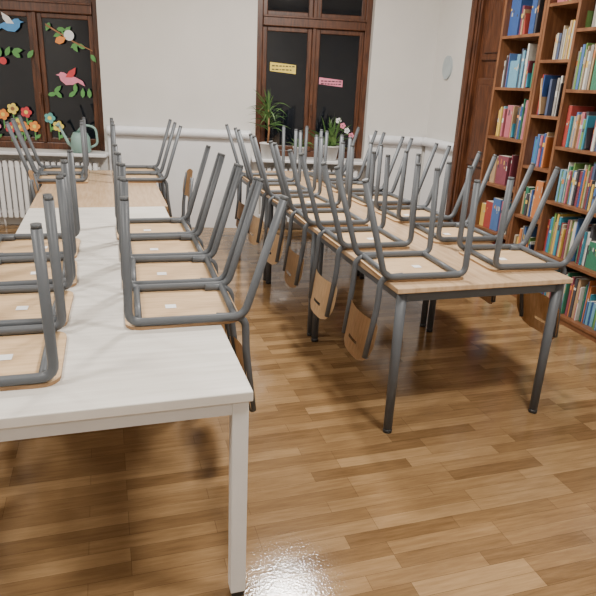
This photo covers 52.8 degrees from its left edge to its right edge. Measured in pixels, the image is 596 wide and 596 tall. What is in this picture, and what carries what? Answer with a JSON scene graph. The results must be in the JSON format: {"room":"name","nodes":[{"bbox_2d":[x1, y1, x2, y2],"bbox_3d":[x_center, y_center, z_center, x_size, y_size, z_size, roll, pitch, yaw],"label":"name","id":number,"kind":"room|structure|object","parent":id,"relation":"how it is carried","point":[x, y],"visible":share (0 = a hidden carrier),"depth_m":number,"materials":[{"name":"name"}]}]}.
{"room":"classroom","nodes":[
{"label":"classroom","id":0,"kind":"room"},
{"bbox_2d":[0,0,440,228],"bbox_3d":[-1.839,-2.422,6.314,6.720,3.300,0.400,0,20,-8],"label":"wall","id":1,"kind":"structure","parent":0,"point":[189,63],"depth_m":6.27,"materials":[{"name":"paint"}]},
{"bbox_2d":[0,0,104,150],"bbox_3d":[-2.645,-2.562,6.078,1.260,2.050,0.145,0,20,-8],"label":"window","id":2,"kind":"structure","parent":1,"relation":"in","point":[25,81],"depth_m":6.17,"materials":[{"name":"brown wood"}]},
{"bbox_2d":[0,109,8,127],"bbox_3d":[-3.056,-1.865,6.235,0.108,0.195,0.009,0,20,-8],"label":"paper flower","id":3,"kind":"object","parent":2,"relation":"attached to","point":[3,114],"visible":0.97,"depth_m":6.22,"materials":[{"name":"orange paper"}]},
{"bbox_2d":[0,12,21,31],"bbox_3d":[-2.868,-2.734,5.949,0.285,0.180,0.002,0,20,-8],"label":"bird","id":4,"kind":"object","parent":2,"relation":"attached to","point":[13,25],"visible":1,"depth_m":5.96},
{"bbox_2d":[5,122,16,138],"bbox_3d":[-3.002,-1.742,6.287,0.108,0.195,0.010,0,20,-8],"label":"paper flower","id":5,"kind":"object","parent":2,"relation":"attached to","point":[10,123],"visible":0.35,"depth_m":6.27,"materials":[{"name":"red paper"}]},
{"bbox_2d":[7,103,17,119],"bbox_3d":[-2.954,-1.921,6.228,0.108,0.195,0.010,0,20,-8],"label":"paper flower","id":6,"kind":"object","parent":2,"relation":"attached to","point":[12,108],"visible":0.94,"depth_m":6.21,"materials":[{"name":"yellow paper"}]},
{"bbox_2d":[0,47,32,63],"bbox_3d":[-2.949,-2.443,6.039,0.558,0.172,0.008,0,20,-7],"label":"branch","id":7,"kind":"object","parent":2,"relation":"attached to","point":[15,51],"visible":1,"depth_m":6.04,"materials":[{"name":"green paper"}]},
{"bbox_2d":[12,118,23,134],"bbox_3d":[-2.931,-1.780,6.282,0.108,0.195,0.010,0,20,-7],"label":"paper flower","id":8,"kind":"object","parent":2,"relation":"attached to","point":[17,119],"visible":0.32,"depth_m":6.27,"materials":[{"name":"yellow paper"}]},
{"bbox_2d":[19,122,29,140],"bbox_3d":[-2.873,-1.752,6.300,0.108,0.195,0.009,0,20,-8],"label":"paper flower","id":9,"kind":"object","parent":2,"relation":"attached to","point":[25,123],"visible":0.47,"depth_m":6.29,"materials":[{"name":"orange paper"}]},
{"bbox_2d":[21,107,32,124],"bbox_3d":[-2.826,-1.893,6.255,0.108,0.195,0.010,0,20,-8],"label":"paper flower","id":10,"kind":"object","parent":2,"relation":"attached to","point":[26,112],"visible":1,"depth_m":6.24,"materials":[{"name":"red paper"}]},
{"bbox_2d":[29,121,40,139],"bbox_3d":[-2.763,-1.761,6.311,0.108,0.195,0.010,0,20,-7],"label":"paper flower","id":11,"kind":"object","parent":2,"relation":"attached to","point":[35,126],"visible":1,"depth_m":6.30,"materials":[{"name":"orange paper"}]},
{"bbox_2d":[44,113,54,131],"bbox_3d":[-2.601,-1.846,6.302,0.108,0.195,0.009,0,20,-8],"label":"paper flower","id":12,"kind":"object","parent":2,"relation":"attached to","point":[49,117],"visible":1,"depth_m":6.29,"materials":[{"name":"blue paper"}]},
{"bbox_2d":[53,121,63,139],"bbox_3d":[-2.525,-1.770,6.340,0.108,0.195,0.009,0,20,-8],"label":"paper flower","id":13,"kind":"object","parent":2,"relation":"attached to","point":[54,123],"visible":0.66,"depth_m":6.33,"materials":[{"name":"yellow paper"}]},
{"bbox_2d":[48,84,90,97],"bbox_3d":[-2.371,-2.153,6.222,0.440,0.152,0.004,0,20,-7],"label":"paper branch","id":14,"kind":"object","parent":2,"relation":"attached to","point":[57,89],"visible":1,"depth_m":6.23,"materials":[{"name":"green paper"}]},
{"bbox_2d":[45,22,95,61],"bbox_3d":[-2.298,-2.584,6.072,0.473,0.354,0.014,0,20,-7],"label":"branch","id":15,"kind":"object","parent":2,"relation":"attached to","point":[67,34],"visible":1,"depth_m":6.04,"materials":[{"name":"green paper"}]},
{"bbox_2d":[57,67,84,85],"bbox_3d":[-2.349,-2.282,6.181,0.285,0.180,0.004,0,20,-7],"label":"bird","id":16,"kind":"object","parent":2,"relation":"attached to","point":[68,79],"depth_m":6.19},
{"bbox_2d":[0,149,108,157],"bbox_3d":[-2.668,-1.518,6.253,1.340,0.034,0.320,0,20,-8],"label":"windowsill","id":17,"kind":"structure","parent":1,"relation":"attached to","point":[2,151],"depth_m":6.15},
{"bbox_2d":[55,122,98,152],"bbox_3d":[-2.278,-1.655,6.191,0.422,0.300,0.200,0,20,-8],"label":"watering can","id":18,"kind":"object","parent":17,"relation":"on","point":[75,144],"visible":0.78,"depth_m":6.15,"materials":[{"name":"green plastic"}]},
{"bbox_2d":[106,125,250,227],"bbox_3d":[-1.273,-1.293,6.530,1.501,1.080,0.099,0,20,-8],"label":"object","id":19,"kind":"structure","parent":1,"relation":"attached to","point":[137,145],"depth_m":6.48,"materials":[{"name":"white paint"}]},
{"bbox_2d":[251,157,366,165],"bbox_3d":[0.135,-1.518,6.624,1.300,0.034,0.320,0,20,-8],"label":"windowsill","id":20,"kind":"structure","parent":1,"relation":"attached to","point":[309,160],"depth_m":6.50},
{"bbox_2d":[249,90,287,158],"bbox_3d":[-0.336,-1.862,6.392,0.528,0.725,0.187,0,20,-8],"label":"dracaena","id":21,"kind":"object","parent":20,"relation":"on","point":[265,148],"visible":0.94,"depth_m":6.38,"materials":[{"name":"leaf"},{"name":"soil"},{"name":"ceramic"}]},
{"bbox_2d":[286,138,312,159],"bbox_3d":[-0.003,-1.638,6.502,0.385,0.261,0.140,5,20,5],"label":"spider plant","id":22,"kind":"object","parent":20,"relation":"on","point":[291,138],"visible":0.34,"depth_m":6.48,"materials":[{"name":"green plant"}]},
{"bbox_2d":[302,116,353,160],"bbox_3d":[0.330,-1.765,6.530,0.578,0.510,0.217,0,20,-8],"label":"potted orchid","id":23,"kind":"object","parent":20,"relation":"on","point":[332,151],"visible":0.86,"depth_m":6.50,"materials":[{"name":"plant"}]},
{"bbox_2d":[255,0,372,158],"bbox_3d":[0.159,-2.562,6.449,1.220,2.050,0.145,0,20,-8],"label":"window","id":24,"kind":"structure","parent":1,"relation":"in","point":[330,39],"depth_m":6.47,"materials":[{"name":"brown wood"}]},
{"bbox_2d":[270,62,295,73],"bbox_3d":[-0.161,-2.469,6.441,0.280,0.110,0.002,0,20,-8],"label":"paper sign","id":25,"kind":"object","parent":24,"relation":"attached to","point":[277,67],"visible":1,"depth_m":6.44,"materials":[{"name":"yellow paper"}]},
{"bbox_2d":[319,77,342,86],"bbox_3d":[0.359,-2.356,6.551,0.260,0.090,0.002,0,20,-8],"label":"paper sign","id":26,"kind":"object","parent":24,"relation":"attached to","point":[324,81],"visible":1,"depth_m":6.55,"materials":[{"name":"pink paper"}]},
{"bbox_2d":[365,135,422,199],"bbox_3d":[1.072,-1.293,6.840,0.631,1.080,0.098,0,20,-8],"label":"trim","id":27,"kind":"structure","parent":1,"relation":"attached to","point":[390,142],"depth_m":6.77,"materials":[{"name":"white paint"}]},
{"bbox_2d":[0,224,595,595],"bbox_3d":[-0.606,0.661,2.894,6.850,0.100,10.500,-4,21,-17],"label":"floor","id":28,"kind":"structure","parent":0,"point":[470,491],"depth_m":2.56,"materials":[{"name":"brown wood"}]},
{"bbox_2d":[28,170,38,198],"bbox_3d":[-1.813,-0.532,4.629,0.559,0.884,0.414,-5,21,-20],"label":"chair","id":29,"kind":"object","parent":28,"relation":"on","point":[34,185],"visible":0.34,"depth_m":4.47,"materials":[{"name":"brown wood"}]},
{"bbox_2d":[0,159,99,225],"bbox_3d":[-2.683,-1.098,6.361,1.160,0.700,0.100,0,20,-8],"label":"radiator","id":30,"kind":"object","parent":28,"relation":"on","point":[14,179],"visible":0.41,"depth_m":6.27,"materials":[{"name":"metal"}]},
{"bbox_2d":[16,206,168,264],"bbox_3d":[-1.132,-0.024,3.479,0.847,0.750,1.326,-4,21,-17],"label":"table","id":31,"kind":"object","parent":28,"relation":"on","point":[99,243],"visible":0.29,"depth_m":3.39,"materials":[{"name":"white wood"}]},
{"bbox_2d":[0,150,79,257],"bbox_3d":[-1.354,-0.249,2.897,0.559,0.884,0.414,-3,20,-16],"label":"chair","id":32,"kind":"object","parent":31,"relation":"on","point":[10,244],"visible":0.44,"depth_m":3.01,"materials":[{"name":"beech plywood"},{"name":"grey painted metal"}]},
{"bbox_2d":[112,144,219,239],"bbox_3d":[-0.738,-0.398,3.395,0.559,0.884,0.414,-4,21,-17],"label":"chair","id":33,"kind":"object","parent":31,"relation":"on","point":[171,225],"visible":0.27,"depth_m":3.44,"materials":[{"name":"beech plywood"},{"name":"grey painted metal"}]},
{"bbox_2d":[115,152,237,255],"bbox_3d":[-0.611,-0.261,3.027,0.559,0.884,0.414,-3,20,-16],"label":"chair","id":34,"kind":"object","parent":31,"relation":"on","point":[161,244],"visible":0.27,"depth_m":3.06,"materials":[{"name":"beech plywood"},{"name":"grey painted metal"}]},
{"bbox_2d":[30,170,167,209],"bbox_3d":[-1.568,-0.532,4.847,0.870,0.750,1.700,-4,21,-17],"label":"table","id":35,"kind":"object","parent":28,"relation":"on","point":[99,189],"visible":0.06,"depth_m":4.41,"materials":[{"name":"brown wood"}]},
{"bbox_2d":[5,118,87,205],"bbox_3d":[-1.992,-0.976,4.853,0.559,0.884,0.414,-4,21,-19],"label":"chair","id":36,"kind":"object","parent":35,"relation":"on","point":[42,177],"visible":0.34,"depth_m":4.72,"materials":[{"name":"beech plywood"},{"name":"grey painted metal"}]},
{"bbox_2d":[14,115,88,188],"bbox_3d":[-2.110,-1.111,5.213,0.559,0.884,0.414,-3,20,-17],"label":"chair","id":37,"kind":"object","parent":35,"relation":"on","point":[43,168],"visible":0.32,"depth_m":5.27,"materials":[{"name":"beech plywood"},{"name":"grey painted metal"}]},
{"bbox_2d":[110,118,176,195],"bbox_3d":[-1.399,-1.165,5.460,0.559,0.884,0.414,-4,21,-17],"label":"chair","id":38,"kind":"object","parent":35,"relation":"on","point":[128,167],"visible":0.28,"depth_m":5.59,"materials":[{"name":"beech plywood"},{"name":"grey painted metal"}]},
{"bbox_2d":[110,121,181,216],"bbox_3d":[-1.281,-1.032,5.101,0.559,0.884,0.414,-4,21,-17],"label":"chair","id":39,"kind":"object","parent":35,"relation":"on","point":[133,176],"visible":0.64,"depth_m":5.06,"materials":[{"name":"beech plywood"},{"name":"grey painted metal"}]},
{"bbox_2d":[0,264,252,595],"bbox_3d":[-0.741,0.420,2.286,0.847,0.750,1.328,-4,21,-17],"label":"table","id":40,"kind":"object","parent":28,"relation":"on","point":[114,375],"visible":0.7,"depth_m":1.76,"materials":[{"name":"white wood"}]},
{"bbox_2d":[0,195,66,390],"bbox_3d":[-0.981,0.176,1.753,0.559,0.884,0.414,-3,20,-17],"label":"chair","id":41,"kind":"object","parent":40,"relation":"on","point":[31,356],"visible":1,"depth_m":1.76,"materials":[{"name":"beech plywood"},{"name":"grey painted metal"}]},
{"bbox_2d":[0,175,73,326],"bbox_3d":[-1.106,0.034,2.136,0.559,0.884,0.414,-3,20,-15],"label":"chair","id":42,"kind":"object","parent":40,"relation":"on","point":[19,304],"visible":0.5,"depth_m":2.25,"materials":[{"name":"beech plywood"},{"name":"grey painted metal"}]},
{"bbox_2d":[0,160,76,287],"bbox_3d":[-1.222,-0.107,2.515,0.559,0.884,0.414,-4,21,-18],"label":"chair","id":43,"kind":"object","parent":40,"relation":"on","point":[14,270],"visible":0.5,"depth_m":2.58,"materials":[{"name":"beech plywood"},{"name":"grey painted metal"}]},
{"bbox_2d":[117,163,257,341],"bbox_3d":[-0.488,-0.123,2.657,0.559,0.884,0.414,-3,20,-15],"label":"chair","id":44,"kind":"object","parent":40,"relation":"on","point":[171,268],"visible":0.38,"depth_m":2.67,"materials":[{"name":"beech plywood"},{"name":"grey painted metal"}]},
{"bbox_2d":[119,178,288,412],"bbox_3d":[-0.371,0.015,2.287,0.559,0.884,0.414,-3,20,-15],"label":"chair","id":45,"kind":"object","parent":40,"relation":"on","point":[166,305],"visible":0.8,"depth_m":2.22,"materials":[{"name":"beech plywood"},{"name":"grey painted metal"}]},
{"bbox_2d":[181,169,193,221],"bbox_3d":[-1.066,-0.604,4.928,0.559,0.884,0.414,-4,21,-17],"label":"chair","id":46,"kind":"object","parent":28,"relation":"on","point":[188,182],"visible":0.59,"depth_m":4.97,"materials":[{"name":"brown wood"}]},
{"bbox_2d":[237,171,359,280],"bbox_3d":[-0.018,-0.715,5.566,0.930,0.750,1.200,-4,21,-17],"label":"table","id":47,"kind":"object","parent":28,"relation":"on","point":[289,174],"visible":0.13,"depth_m":5.33,"materials":[{"name":"brown wood"}]},
{"bbox_2d":[225,124,297,226],"bbox_3d":[-0.338,-1.068,5.329,0.559,0.884,0.414,-4,21,-17],"label":"chair","id":48,"kind":"object","parent":47,"relation":"on","point":[272,177],"visible":0.64,"depth_m":5.33,"materials":[{"name":"beech plywood"},{"name":"grey painted metal"}]},
{"bbox_2d":[237,129,318,244],"bbox_3d":[-0.181,-0.885,4.835,0.559,0.884,0.414,-4,21,-18],"label":"chair","id":49,"kind":"object","parent":47,"relation":"on","point":[256,226],"visible":0.57,"depth_m":4.78,"materials":[{"name":"beech plywood"},{"name":"grey painted metal"}]},
{"bbox_2d":[304,126,377,182],"bbox_3d":[0.369,-1.132,5.601,0.559,0.884,0.414,-4,21,-18],"label":"chair","id":50,"kind":"object","parent":47,"relation":"on","point":[332,176],"visible":0.22,"depth_m":5.50,"materials":[{"name":"grey metal"}]},
{"bbox_2d":[258,167,358,222],"bbox_3d":[0.121,-1.097,6.732,1.120,0.700,0.100,0,20,-8],"label":"radiator","id":51,"kind":"object","parent":28,"relation":"on","point":[355,172],"visible":0.17,"depth_m":6.64,"materials":[{"name":"metal"}]},
{"bbox_2d":[266,192,428,336],"bbox_3d":[0.335,-0.314,4.489,0.930,0.750,1.200,-4,21,-17],"label":"table","id":52,"kind":"object","parent":28,"relation":"on","point":[360,211],"visible":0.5,"depth_m":4.16,"materials":[{"name":"brown wood"}]},
{"bbox_2d":[252,135,344,264],"bbox_3d":[-0.018,-0.702,4.343,0.559,0.884,0.414,-5,21,-20],"label":"chair","id":53,"kind":"object","parent":52,"relation":"on","point":[274,257],"visible":0.62,"depth_m":4.31,"materials":[{"name":"beech plywood"},{"name":"grey painted metal"}]},
{"bbox_2d":[273,142,375,287],"bbox_3d":[0.139,-0.521,3.857,0.559,0.884,0.414,-3,20,-15],"label":"chair","id":54,"kind":"object","parent":52,"relation":"on","point":[293,263],"visible":0.97,"depth_m":3.84,"materials":[{"name":"beech plywood"},{"name":"grey painted metal"}]},
{"bbox_2d":[322,131,404,192],"bbox_3d":[0.525,-0.948,5.106,0.559,0.884,0.414,-3,20,-15],"label":"chair","id":55,"kind":"object","parent":52,"relation":"on","point":[357,186],"visible":0.2,"depth_m":5.00,"materials":[{"name":"grey metal"}]},
{"bbox_2d":[345,137,437,206],"bbox_3d":[0.683,-0.766,4.617,0.559,0.884,0.414,-4,21,-18],"label":"chair","id":56,"kind":"object","parent":52,"relation":"on","point":[357,197],"visible":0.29,"depth_m":4.54,"materials":[{"name":"grey metal"}]},
{"bbox_2d":[374,144,481,222],"bbox_3d":[0.850,-0.584,4.128,0.559,0.884,0.414,-3,20,-16],"label":"chair","id":57,"kind":"object","parent":52,"relation":"on","point":[399,213],"visible":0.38,"depth_m":4.02,"materials":[{"name":"grey metal"}]},
{"bbox_2d":[311,224,572,433],"bbox_3d":[0.688,0.086,3.411,0.930,0.750,1.200,-4,21,-17],"label":"table","id":58,"kind":"object","parent":28,"relation":"on","point":[478,281],"visible":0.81,"depth_m":2.88,"materials":[{"name":"beige wood"}]},
{"bbox_2d":[299,153,420,318],"bbox_3d":[0.307,-0.338,3.366,0.559,0.884,0.414,-3,20,-16],"label":"chair","id":59,"kind":"object","parent":58,"relation":"on","point":[322,290],"visible":0.98,"depth_m":3.35,"materials":[{"name":"grey metal"}]},
{"bbox_2d":[334,166,480,360],"bbox_3d":[0.469,-0.156,2.878,0.559,0.884,0.414,-3,20,-14],"label":"chair","id":60,"kind":"object","parent":58,"relation":"on","point":[390,266],"visible":1,"depth_m":2.86,"materials":[{"name":"grey metal"}]},
{"bbox_2d":[409,153,535,303],"bbox_3d":[1.001,-0.401,3.633,0.559,0.884,0.414,-3,20,-15],"label":"chair","id":61,"kind":"object","parent":58,"relation":"on","point":[444,232],"visible":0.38,"depth_m":3.48,"materials":[{"name":"grey metal"}]},
{"bbox_2d":[457,166,595,338],"bbox_3d":[1.170,-0.218,3.144,0.559,0.884,0.414,-2,20,-14],"label":"chair","id":62,"kind":"object","parent":58,"relation":"on","point":[499,257],"visible":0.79,"depth_m":3.15,"materials":[{"name":"grey metal"}]},
{"bbox_2d":[475,0,547,243],"bbox_3d":[1.841,-1.307,4.983,0.310,2.420,0.520,-4,21,-17],"label":"bookcase","id":63,"kind":"object","parent":28,"relation":"on","point":[514,44],"visible":0.35,"depth_m":5.04,"materials":[{"name":"brown wood"}]},
{"bbox_2d":[479,0,544,243],"bbox_3d":[1.828,-1.272,4.997,0.212,2.221,0.452,-4,21,-17],"label":"books","id":64,"kind":"object","parent":63,"relation":"in","point":[526,16],"visible":0.52,"depth_m":4.87,"materials":[{"name":"multicoloured paper"}]},
{"bbox_2d":[507,0,578,297],"bbox_3d":[1.971,-1.159,4.585,0.310,2.420,0.360,-4,21,-17],"label":"bookcase","id":65,"kind":"object","parent":28,"relation":"on","point":[558,15],"visible":0.25,"depth_m":4.55,"materials":[{"name":"brown wood"}]},
{"bbox_2d":[513,0,575,249],"bbox_3d":[1.960,-1.167,4.587,0.228,2.310,0.301,-4,21,-17],"label":"books","id":66,"kind":"object","parent":65,"relation":"in","point":[551,86],"visible":0.3,"depth_m":4.55,"materials":[{"name":"multicoloured paper"}]},
{"bbox_2d":[534,0,595,342],"bbox_3d":[2.129,-0.963,4.056,0.340,2.420,0.800,-4,21,-17],"label":"bookcase","id":67,"kind":"object","parent":28,"relation":"on","point":[561,156],"visible":0.36,"depth_m":4.27,"materials":[{"name":"brown wood"}]},
{"bbox_2d":[541,5,595,330],"bbox_3d":[2.097,-0.950,4.076,0.229,2.258,0.773,-4,21,-17],"label":"books","id":68,"kind":"object","parent":67,"relation":"in","point":[576,187],"visible":0.83,"depth_m":4.24,"materials":[{"name":"multicoloured paper"}]},
{"bbox_2d":[419,0,471,199],"bbox_3d":[2.828,-0.925,2.731,0.200,3.300,9.050,-4,21,-17],"label":"wall","id":69,"kind":"structure","parent":0,"point":[454,19],"depth_m":6.24,"materials":[{"name":"paint"}]},
{"bbox_2d":[419,137,453,213],"bbox_3d":[1.489,-1.173,6.559,0.098,1.080,0.681,-4,21,-17],"label":"trim","id":70,"kind":"structure","parent":69,"relation":"attached to","point":[429,143],"depth_m":6.54,"materials":[{"name":"white paint"}]},
{"bbox_2d":[442,56,452,78],"bbox_3d":[1.553,-2.394,6.237,0.020,0.230,0.170,-4,21,-17],"label":"wall plate","id":71,"kind":"object","parent":69,"relation":"attached to","point":[447,67],"visible":1,"depth_m":6.22,"materials":[{"name":"white plastic"}]},
{"bbox_2d":[445,0,504,221],"bbox_3d":[1.740,-1.797,5.555,0.130,2.950,0.850,-4,21,-17],"label":"door","id":72,"kind":"structure","parent":69,"relation":"in","point":[486,16],"depth_m":5.65,"materials":[{"name":"brown wood"}]}
]}

